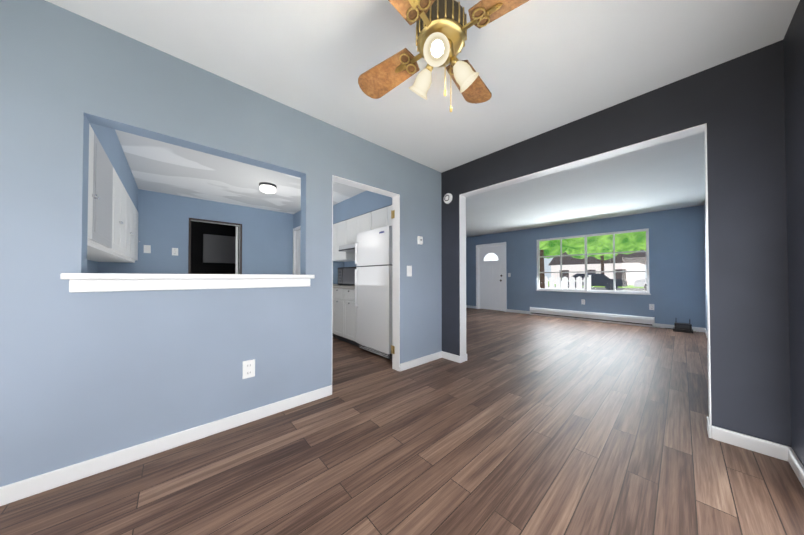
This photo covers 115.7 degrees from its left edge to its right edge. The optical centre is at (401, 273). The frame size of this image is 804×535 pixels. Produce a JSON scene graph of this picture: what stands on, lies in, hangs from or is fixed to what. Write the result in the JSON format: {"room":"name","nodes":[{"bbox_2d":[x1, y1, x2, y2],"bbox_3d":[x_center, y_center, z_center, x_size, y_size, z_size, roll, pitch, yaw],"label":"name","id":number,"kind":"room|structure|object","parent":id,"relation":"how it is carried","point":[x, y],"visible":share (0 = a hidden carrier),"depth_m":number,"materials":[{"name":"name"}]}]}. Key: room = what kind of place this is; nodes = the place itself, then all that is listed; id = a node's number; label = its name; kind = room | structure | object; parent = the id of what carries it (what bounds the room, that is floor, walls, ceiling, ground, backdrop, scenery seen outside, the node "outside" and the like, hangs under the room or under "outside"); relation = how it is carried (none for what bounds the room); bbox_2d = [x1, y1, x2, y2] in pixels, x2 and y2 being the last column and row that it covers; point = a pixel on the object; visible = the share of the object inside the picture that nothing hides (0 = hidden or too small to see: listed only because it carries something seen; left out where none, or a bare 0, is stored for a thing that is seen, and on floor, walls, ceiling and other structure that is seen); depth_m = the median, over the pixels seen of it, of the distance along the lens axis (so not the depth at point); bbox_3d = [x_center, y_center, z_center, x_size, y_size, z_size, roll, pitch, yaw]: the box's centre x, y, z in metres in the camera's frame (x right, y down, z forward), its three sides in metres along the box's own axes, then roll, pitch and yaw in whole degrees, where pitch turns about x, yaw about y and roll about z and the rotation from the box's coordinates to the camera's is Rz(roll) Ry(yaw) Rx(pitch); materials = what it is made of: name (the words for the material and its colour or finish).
{"room":"dining room","nodes":[
{"label":"dining room","id":0,"kind":"room"},
{"bbox_2d":[87,260,97,272],"bbox_3d":[-3.349,-0.134,2.400,0.120,2.440,3.565,1,-1,-42],"label":"wall","id":1,"kind":"structure","parent":0,"point":[92,266],"depth_m":3.42,"materials":[{"name":"blue paint"}]},
{"bbox_2d":[87,124,98,243],"bbox_3d":[-2.125,-0.612,1.444,0.401,0.750,0.435,1,-1,-42],"label":"upper cabinet","id":2,"kind":"object","parent":1,"relation":"attached to","point":[93,173],"depth_m":1.74,"materials":[{"name":"white wood"}]},
{"bbox_2d":[87,142,114,251],"bbox_3d":[-2.516,-0.606,1.876,0.401,0.750,0.730,1,-1,-42],"label":"upper cabinet","id":3,"kind":"object","parent":1,"relation":"attached to","point":[112,233],"depth_m":2.06,"materials":[{"name":"white wood"}]},
{"bbox_2d":[87,171,126,255],"bbox_3d":[-3.029,-0.599,2.444,0.401,0.750,0.800,1,-1,-42],"label":"upper cabinet","id":4,"kind":"object","parent":1,"relation":"attached to","point":[120,191],"depth_m":2.58,"materials":[{"name":"white wood"}]},
{"bbox_2d":[87,193,134,259],"bbox_3d":[-3.609,-0.590,3.085,0.401,0.750,0.930,1,-1,-42],"label":"upper cabinet","id":5,"kind":"object","parent":1,"relation":"attached to","point":[130,206],"depth_m":3.16,"materials":[{"name":"white wood"}]},
{"bbox_2d":[135,208,138,259],"bbox_3d":[-4.082,-0.583,3.608,0.401,0.750,0.480,1,-1,-42],"label":"upper cabinet","id":6,"kind":"object","parent":1,"relation":"attached to","point":[136,212],"depth_m":3.73,"materials":[{"name":"white wood"}]},
{"bbox_2d":[89,123,137,210],"bbox_3d":[-3.118,-1.164,2.542,0.395,0.375,3.445,1,-1,-42],"label":"soffit","id":7,"kind":"structure","parent":0,"point":[107,137],"depth_m":2.49,"materials":[{"name":"blue paint"}]},
{"bbox_2d":[98,189,292,274],"bbox_3d":[-3.184,-0.101,4.872,3.440,2.440,0.120,1,-1,-42],"label":"wall","id":8,"kind":"structure","parent":0,"point":[163,231],"depth_m":4.35,"materials":[{"name":"blue paint"}]},
{"bbox_2d":[144,245,150,252],"bbox_3d":[-4.043,-0.392,4.006,0.078,0.125,0.017,1,-1,-42],"label":"light switch","id":9,"kind":"object","parent":8,"relation":"attached to","point":[147,248],"visible":1,"depth_m":4.01,"materials":[{"name":"white plastic"}]},
{"bbox_2d":[172,248,177,255],"bbox_3d":[-3.801,-0.369,4.230,0.078,0.125,0.010,1,-1,-42],"label":"electrical outlet","id":10,"kind":"object","parent":8,"relation":"attached to","point":[175,251],"visible":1,"depth_m":4.23,"materials":[{"name":"white plastic"}]},
{"bbox_2d":[188,218,241,273],"bbox_3d":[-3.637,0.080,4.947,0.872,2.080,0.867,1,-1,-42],"label":"door frame","id":11,"kind":"structure","parent":8,"relation":"in","point":[237,252],"depth_m":4.85,"materials":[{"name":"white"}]},
{"bbox_2d":[190,221,238,273],"bbox_3d":[-4.431,-0.082,6.258,3.690,2.440,0.150,1,-1,-42],"label":"wall","id":12,"kind":"structure","parent":0,"point":[198,231],"depth_m":5.96,"materials":[{"name":"black"}]},
{"bbox_2d":[0,0,441,486],"bbox_3d":[-0.960,-0.138,2.077,3.890,2.440,0.120,1,-1,-42],"label":"wall","id":13,"kind":"structure","parent":0,"point":[84,376],"depth_m":1.47,"materials":[{"name":"blue paint"}]},
{"bbox_2d":[0,385,331,505],"bbox_3d":[-1.445,1.032,1.532,2.200,0.085,0.015,1,-1,-42],"label":"baseboard","id":14,"kind":"structure","parent":13,"relation":"attached to","point":[18,490],"depth_m":1.46,"materials":[{"name":"white wood"}]},
{"bbox_2d":[60,273,314,292],"bbox_3d":[-1.282,0.053,1.762,1.297,0.100,0.210,1,-1,-42],"label":"sill","id":15,"kind":"structure","parent":13,"relation":"attached to","point":[95,282],"depth_m":1.55,"materials":[{"name":"white wood"}]},
{"bbox_2d":[242,359,254,378],"bbox_3d":[-1.115,0.694,1.838,0.078,0.125,0.010,1,-1,-42],"label":"outlet","id":16,"kind":"object","parent":13,"relation":"attached to","point":[248,368],"visible":1,"depth_m":1.84,"materials":[{"name":"white plastic"}]},
{"bbox_2d":[332,175,399,371],"bbox_3d":[-0.370,0.097,2.607,0.820,1.985,0.122,1,-1,-42],"label":"trim","id":17,"kind":"structure","parent":13,"relation":"attached to","point":[395,281],"depth_m":2.86,"materials":[{"name":"white wood"}]},
{"bbox_2d":[391,210,394,353],"bbox_3d":[-0.105,0.093,2.907,0.012,1.656,0.050,1,-1,-42],"label":"doorway hinge","id":18,"kind":"object","parent":13,"relation":"attached to","point":[393,347],"visible":1,"depth_m":2.91,"materials":[{"name":"gold metal"}]},
{"bbox_2d":[407,266,411,275],"bbox_3d":[0.088,-0.032,2.931,0.078,0.125,0.017,1,-1,-42],"label":"light switch","id":19,"kind":"object","parent":13,"relation":"attached to","point":[409,270],"visible":1,"depth_m":2.93,"materials":[{"name":"white plastic"}]},
{"bbox_2d":[400,352,439,371],"bbox_3d":[0.253,1.053,3.068,0.740,0.085,0.014,1,-1,-42],"label":"baseboard","id":20,"kind":"structure","parent":13,"relation":"attached to","point":[419,361],"depth_m":3.02,"materials":[{"name":"white wood"}]},
{"bbox_2d":[418,236,422,244],"bbox_3d":[0.223,-0.405,3.052,0.075,0.100,0.025,1,-1,-42],"label":"thermostat","id":21,"kind":"object","parent":13,"relation":"attached to","point":[420,240],"visible":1,"depth_m":3.04,"materials":[{"name":"white plastic"}]},
{"bbox_2d":[293,210,300,274],"bbox_3d":[-2.041,-0.096,5.218,0.100,2.440,0.900,1,-1,-42],"label":"wall","id":22,"kind":"structure","parent":0,"point":[297,219],"depth_m":5.43,"materials":[{"name":"blue paint"}]},
{"bbox_2d":[293,226,300,274],"bbox_3d":[-2.066,0.069,5.193,0.087,2.110,0.860,1,-1,-42],"label":"door","id":23,"kind":"structure","parent":22,"relation":"in","point":[297,255],"depth_m":5.39,"materials":[{"name":"white wood"}]},
{"bbox_2d":[333,261,343,283],"bbox_3d":[-1.487,-0.098,5.045,0.690,2.440,0.100,1,-1,-42],"label":"wall","id":24,"kind":"structure","parent":0,"point":[336,265],"depth_m":5.12,"materials":[{"name":"blue paint"}]},
{"bbox_2d":[333,190,391,223],"bbox_3d":[-0.511,-1.149,4.225,0.360,0.360,2.445,1,-1,-42],"label":"soffit","id":25,"kind":"structure","parent":0,"point":[366,201],"depth_m":4.17,"materials":[{"name":"blue paint"}]},
{"bbox_2d":[0,308,803,534],"bbox_3d":[-0.029,1.167,4.728,9.050,0.100,8.300,1,-1,-42],"label":"floor","id":26,"kind":"structure","parent":0,"point":[520,424],"depth_m":1.44,"materials":[{"name":"brown wood"}]},
{"bbox_2d":[203,234,235,262],"bbox_3d":[-4.285,0.109,5.997,0.720,2.050,0.410,1,-1,-42],"label":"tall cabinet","id":27,"kind":"object","parent":26,"relation":"on","point":[219,249],"visible":0.33,"depth_m":6.00,"materials":[{"name":"grey"}]},
{"bbox_2d":[333,285,358,346],"bbox_3d":[-0.717,0.653,4.194,0.615,0.915,0.760,1,-1,-42],"label":"base cabinet","id":28,"kind":"object","parent":26,"relation":"on","point":[344,318],"visible":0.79,"depth_m":3.98,"materials":[{"name":"white wood"}]},
{"bbox_2d":[338,267,355,285],"bbox_3d":[-0.734,0.045,4.173,0.460,0.300,0.570,1,-1,-42],"label":"microwave","id":29,"kind":"object","parent":28,"relation":"on","point":[346,275],"visible":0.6,"depth_m":4.01,"materials":[{"name":"black plastic"}]},
{"bbox_2d":[355,226,391,358],"bbox_3d":[-0.203,0.255,3.605,0.650,1.695,0.760,1,-1,-42],"label":"fridge","id":30,"kind":"object","parent":26,"relation":"on","point":[373,279],"visible":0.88,"depth_m":3.36,"materials":[{"name":"white metal"}]},
{"bbox_2d":[667,319,692,332],"bbox_3d":[5.413,0.996,4.947,0.255,0.250,0.381,1,-1,-42],"label":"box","id":31,"kind":"object","parent":26,"relation":"on","point":[683,327],"visible":1,"depth_m":4.83,"materials":[{"name":"black plastic"}]},
{"bbox_2d":[45,0,799,236],"bbox_3d":[-0.029,-1.369,4.762,9.050,0.106,8.300,1,-1,-42],"label":"ceiling","id":32,"kind":"structure","parent":0,"point":[541,66],"depth_m":1.74,"materials":[{"name":"white paint"}]},
{"bbox_2d":[259,182,275,193],"bbox_3d":[-2.008,-1.276,3.780,0.230,0.118,0.230,1,-1,-42],"label":"kitchen ceiling light","id":33,"kind":"object","parent":32,"relation":"attached to","point":[267,187],"visible":1,"depth_m":3.71,"materials":[{"name":"white glass"}]},
{"bbox_2d":[358,0,528,111],"bbox_3d":[0.187,-1.070,1.210,0.815,0.600,0.815,0,-1,-7],"label":"ceiling fan","id":34,"kind":"object","parent":32,"relation":"hanging from","point":[442,26],"visible":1,"depth_m":1.17,"materials":[{"name":"gold metal"}]},
{"bbox_2d":[344,40,790,446],"bbox_3d":[0.175,-0.115,3.818,0.130,2.440,6.250,1,-1,-42],"label":"wall","id":35,"kind":"structure","parent":0,"point":[736,105],"depth_m":1.60,"materials":[{"name":"grey paint"}]},
{"bbox_2d":[333,223,336,260],"bbox_3d":[-1.207,-0.605,4.984,0.358,0.710,0.335,1,-1,-42],"label":"upper cabinet","id":36,"kind":"object","parent":35,"relation":"attached to","point":[334,225],"depth_m":4.80,"materials":[{"name":"white wood"}]},
{"bbox_2d":[337,221,354,260],"bbox_3d":[-0.981,-0.608,4.734,0.358,0.710,0.340,1,-1,-42],"label":"upper cabinet","id":37,"kind":"object","parent":35,"relation":"attached to","point":[343,254],"depth_m":4.58,"materials":[{"name":"white wood"}]},
{"bbox_2d":[345,217,356,248],"bbox_3d":[-0.734,-0.727,4.463,0.358,0.480,0.385,1,-1,-42],"label":"upper cabinet","id":38,"kind":"object","parent":35,"relation":"attached to","point":[345,232],"depth_m":4.33,"materials":[{"name":"white wood"}]},
{"bbox_2d":[357,212,368,232],"bbox_3d":[-0.474,-0.730,4.176,0.358,0.480,0.390,1,-1,-42],"label":"upper cabinet","id":39,"kind":"object","parent":35,"relation":"attached to","point":[362,220],"depth_m":4.08,"materials":[{"name":"white wood"}]},
{"bbox_2d":[369,207,384,229],"bbox_3d":[-0.208,-0.814,3.882,0.358,0.321,0.395,1,-1,-42],"label":"upper cabinet","id":40,"kind":"object","parent":35,"relation":"attached to","point":[376,217],"depth_m":3.80,"materials":[{"name":"white wood"}]},
{"bbox_2d":[385,205,391,226],"bbox_3d":[0.057,-0.818,3.589,0.358,0.321,0.395,1,-1,-42],"label":"upper cabinet","id":41,"kind":"object","parent":35,"relation":"attached to","point":[388,221],"depth_m":3.60,"materials":[{"name":"white wood"}]},
{"bbox_2d":[444,193,452,203],"bbox_3d":[0.587,-0.972,3.252,0.032,0.132,0.132,1,-1,-42],"label":"smoke detector","id":42,"kind":"object","parent":35,"relation":"attached to","point":[448,197],"visible":0.98,"depth_m":3.23,"materials":[{"name":"white plastic"}]},
{"bbox_2d":[440,351,463,362],"bbox_3d":[0.622,1.055,3.198,0.018,0.085,0.283,1,-1,-42],"label":"baseboard","id":43,"kind":"structure","parent":35,"relation":"attached to","point":[449,356],"depth_m":3.18,"materials":[{"name":"white wood"}]},
{"bbox_2d":[459,123,711,424],"bbox_3d":[1.420,0.004,2.440,0.132,1.995,1.962,1,-1,-42],"label":"trim","id":44,"kind":"structure","parent":35,"relation":"attached to","point":[698,129],"depth_m":2.21,"materials":[{"name":"white wood"}]},
{"bbox_2d":[707,421,779,458],"bbox_3d":[2.105,1.033,1.558,0.018,0.085,0.273,1,-1,-42],"label":"baseboard","id":45,"kind":"structure","parent":35,"relation":"attached to","point":[765,447],"depth_m":1.55,"materials":[{"name":"white wood"}]},
{"bbox_2d":[466,205,705,327],"bbox_3d":[3.788,-0.070,7.158,0.150,2.440,6.440,1,-1,-42],"label":"wall","id":46,"kind":"structure","parent":0,"point":[676,268],"depth_m":5.51,"materials":[{"name":"blue paint"}]},
{"bbox_2d":[476,242,506,311],"bbox_3d":[2.866,0.098,8.115,0.171,2.130,1.040,1,-1,-42],"label":"door","id":47,"kind":"structure","parent":46,"relation":"in","point":[491,287],"depth_m":8.10,"materials":[{"name":"white wood"}]},
{"bbox_2d":[507,309,529,313],"bbox_3d":[3.425,1.111,7.421,0.014,0.085,0.700,1,-1,-42],"label":"baseboard","id":48,"kind":"structure","parent":46,"relation":"attached to","point":[508,310],"depth_m":7.44,"materials":[{"name":"white wood"}]},
{"bbox_2d":[530,307,654,327],"bbox_3d":[4.469,1.033,6.229,0.066,0.210,2.494,1,-1,-42],"label":"baseboard heater","id":49,"kind":"object","parent":46,"relation":"attached to","point":[619,319],"visible":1,"depth_m":6.00,"materials":[{"name":"white metal"}]},
{"bbox_2d":[536,229,650,294],"bbox_3d":[4.547,-0.250,6.250,0.105,1.425,2.290,1,-1,-42],"label":"window","id":50,"kind":"structure","parent":46,"relation":"in","point":[647,292],"depth_m":6.11,"materials":[{"name":"white"}]},
{"bbox_2d":[649,304,653,309],"bbox_3d":[5.299,0.706,5.357,0.010,0.125,0.078,1,-1,-42],"label":"outlet","id":51,"kind":"object","parent":46,"relation":"attached to","point":[651,306],"visible":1,"depth_m":5.36,"materials":[{"name":"white plastic"}]},
{"bbox_2d":[655,323,703,331],"bbox_3d":[5.534,1.080,5.089,0.014,0.085,0.670,1,-1,-42],"label":"baseboard","id":52,"kind":"structure","parent":46,"relation":"attached to","point":[697,329],"depth_m":5.14,"materials":[{"name":"white wood"}]},
{"bbox_2d":[704,202,706,329],"bbox_3d":[4.069,-0.123,3.173,4.780,2.440,0.150,1,-1,-42],"label":"wall","id":53,"kind":"structure","parent":0,"point":[705,267],"depth_m":4.68,"materials":[{"name":"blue paint"}]},
{"bbox_2d":[783,0,803,465],"bbox_3d":[0.879,-0.164,0.140,4.020,2.440,0.150,1,-1,-42],"label":"wall","id":54,"kind":"structure","parent":0,"point":[793,47],"depth_m":1.35,"materials":[{"name":"grey paint"}]},
{"bbox_2d":[780,444,803,487],"bbox_3d":[0.812,1.014,0.177,3.790,0.085,0.018,1,-1,-42],"label":"baseboard","id":55,"kind":"structure","parent":54,"relation":"attached to","point":[787,453],"depth_m":1.38,"materials":[{"name":"white wood"}]},
{"label":"outside","id":56,"kind":"structure","parent":0,"visible":0},
{"bbox_2d":[548,281,646,290],"bbox_3d":[35.612,1.611,39.045,89.840,0.050,70.000,1,-1,-42],"label":"lawn","id":57,"kind":"structure","parent":56,"point":[631,287],"depth_m":23.92,"materials":[{"name":"green plant"}]},
{"bbox_2d":[545,275,590,289],"bbox_3d":[8.856,0.738,20.859,0.120,1.210,11.020,1,-1,-42],"label":"fence","id":58,"kind":"object","parent":57,"relation":"on","point":[570,280],"depth_m":17.79,"materials":[{"name":"white wood"}]},
{"bbox_2d":[539,235,609,287],"bbox_3d":[8.449,-2.071,15.338,4.870,6.679,7.176,1,-1,-42],"label":"tree","id":59,"kind":"object","parent":57,"relation":"on","point":[554,245],"depth_m":13.86,"materials":[{"name":"green plant"}]},
{"bbox_2d":[568,273,626,289],"bbox_3d":[16.765,0.667,22.282,1.740,1.390,4.500,1,-1,-42],"label":"car","id":60,"kind":"object","parent":57,"relation":"on","point":[607,282],"depth_m":21.16,"materials":[{"name":"black metal"}]},
{"bbox_2d":[549,250,645,284],"bbox_3d":[29.497,-1.029,38.269,8.600,5.210,10.600,1,-1,-42],"label":"house","id":61,"kind":"structure","parent":57,"relation":"on","point":[567,263],"depth_m":34.55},
{"bbox_2d":[566,242,641,273],"bbox_3d":[24.297,-2.874,30.625,5.619,8.696,8.280,1,-1,-42],"label":"tree","id":62,"kind":"object","parent":57,"relation":"on","point":[590,250],"depth_m":29.73,"materials":[{"name":"green plant"}]},
{"bbox_2d":[600,231,645,250],"bbox_3d":[16.355,-2.199,16.287,4.121,6.962,6.072,1,-1,-42],"label":"tree","id":63,"kind":"object","parent":57,"relation":"on","point":[627,239],"depth_m":17.15,"materials":[{"name":"green plant"}]},
{"bbox_2d":[634,278,646,289],"bbox_3d":[20.267,0.620,18.708,1.740,1.390,4.400,1,-1,-42],"label":"car","id":64,"kind":"object","parent":57,"relation":"on","point":[643,283],"depth_m":19.45,"materials":[{"name":"white metal"}]}
]}

